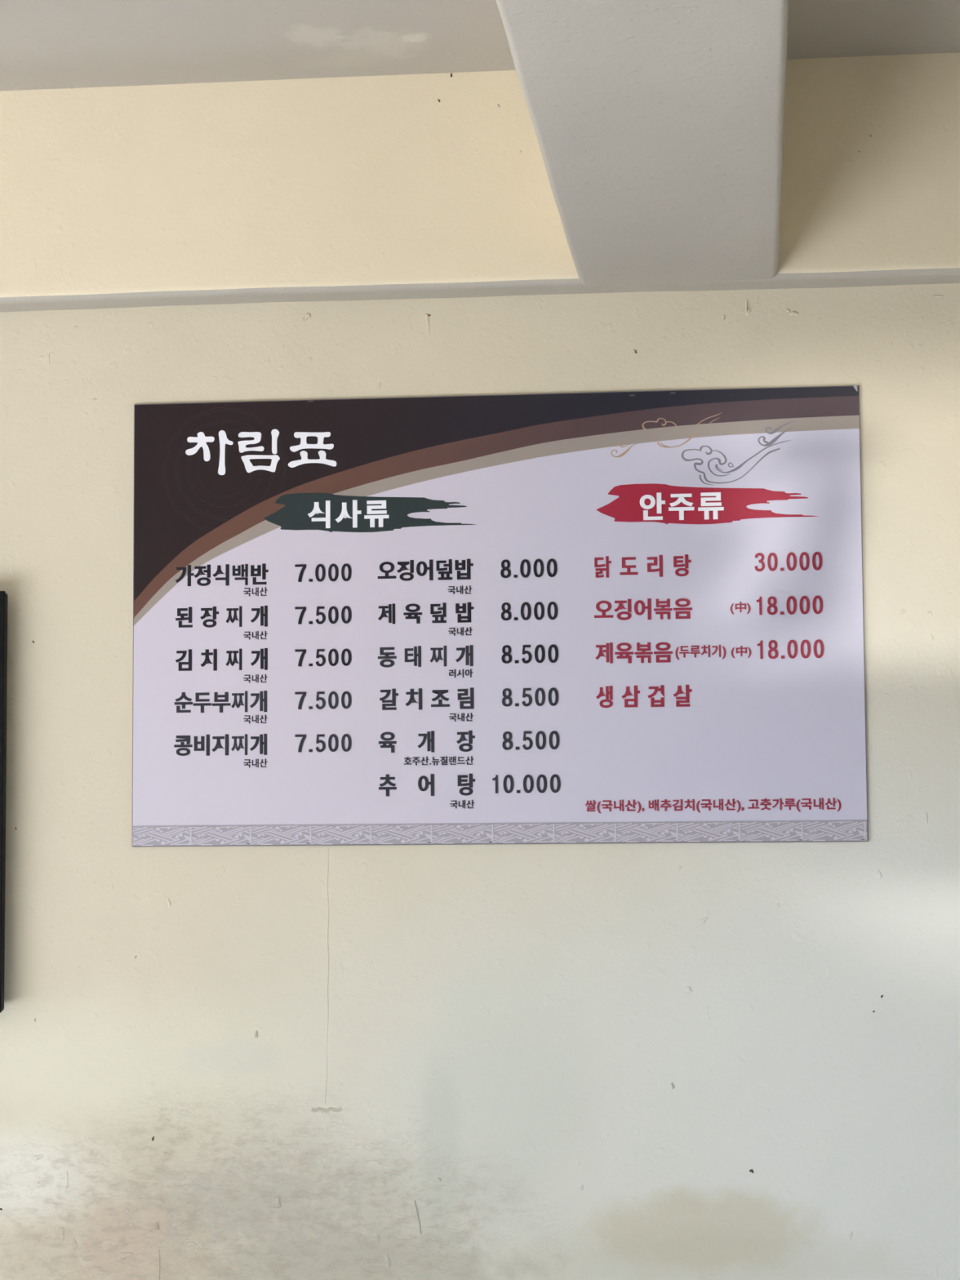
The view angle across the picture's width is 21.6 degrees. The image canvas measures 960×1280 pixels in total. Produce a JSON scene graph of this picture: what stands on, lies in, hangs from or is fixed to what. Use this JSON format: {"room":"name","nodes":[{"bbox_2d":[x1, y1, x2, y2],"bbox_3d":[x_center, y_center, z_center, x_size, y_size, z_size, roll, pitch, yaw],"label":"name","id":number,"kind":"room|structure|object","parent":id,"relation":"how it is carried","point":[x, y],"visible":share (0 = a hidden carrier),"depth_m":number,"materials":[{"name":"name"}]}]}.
{"room":"restaurant","nodes":[
{"label":"restaurant","id":0,"kind":"room"},
{"bbox_2d":[0,283,959,1279],"bbox_3d":[-0.530,0.646,4.260,7.150,2.410,0.302,-1,-5,6],"label":"wall","id":1,"kind":"structure","parent":0,"point":[701,1060],"depth_m":4.07,"materials":[{"name":"beige paint"}]},
{"bbox_2d":[0,591,8,1012],"bbox_3d":[-1.397,0.274,4.210,1.240,0.690,0.042,-1,-5,6],"label":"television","id":2,"kind":"object","parent":1,"relation":"attached to","point":[3,595],"visible":1,"depth_m":4.13,"materials":[{"name":"black plastic"}]},
{"bbox_2d":[0,52,959,311],"bbox_3d":[-0.559,-0.746,4.198,7.150,0.379,0.100,-1,-5,6],"label":"beam","id":3,"kind":"structure","parent":1,"relation":"attached to","point":[424,185],"depth_m":4.11,"materials":[{"name":"beige paint"}]},
{"bbox_2d":[132,385,868,846],"bbox_3d":[0.021,-0.036,4.103,1.198,0.736,0.006,-1,-5,6],"label":"menu board","id":4,"kind":"object","parent":1,"relation":"attached to","point":[626,616],"visible":1,"depth_m":4.10,"materials":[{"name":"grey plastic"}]},
{"bbox_2d":[495,0,788,285],"bbox_3d":[-0.022,-1.023,0.936,0.321,0.382,6.323,-1,-5,6],"label":"beam","id":5,"kind":"structure","parent":1,"relation":"attached to","point":[658,125],"depth_m":3.18,"materials":[{"name":"paint"}]},
{"bbox_2d":[0,0,959,90],"bbox_3d":[-0.897,-1.246,1.127,7.550,0.150,6.900,-1,-5,6],"label":"ceiling","id":6,"kind":"structure","parent":0,"point":[45,44],"depth_m":3.92,"materials":[{"name":"paint"}]}
]}

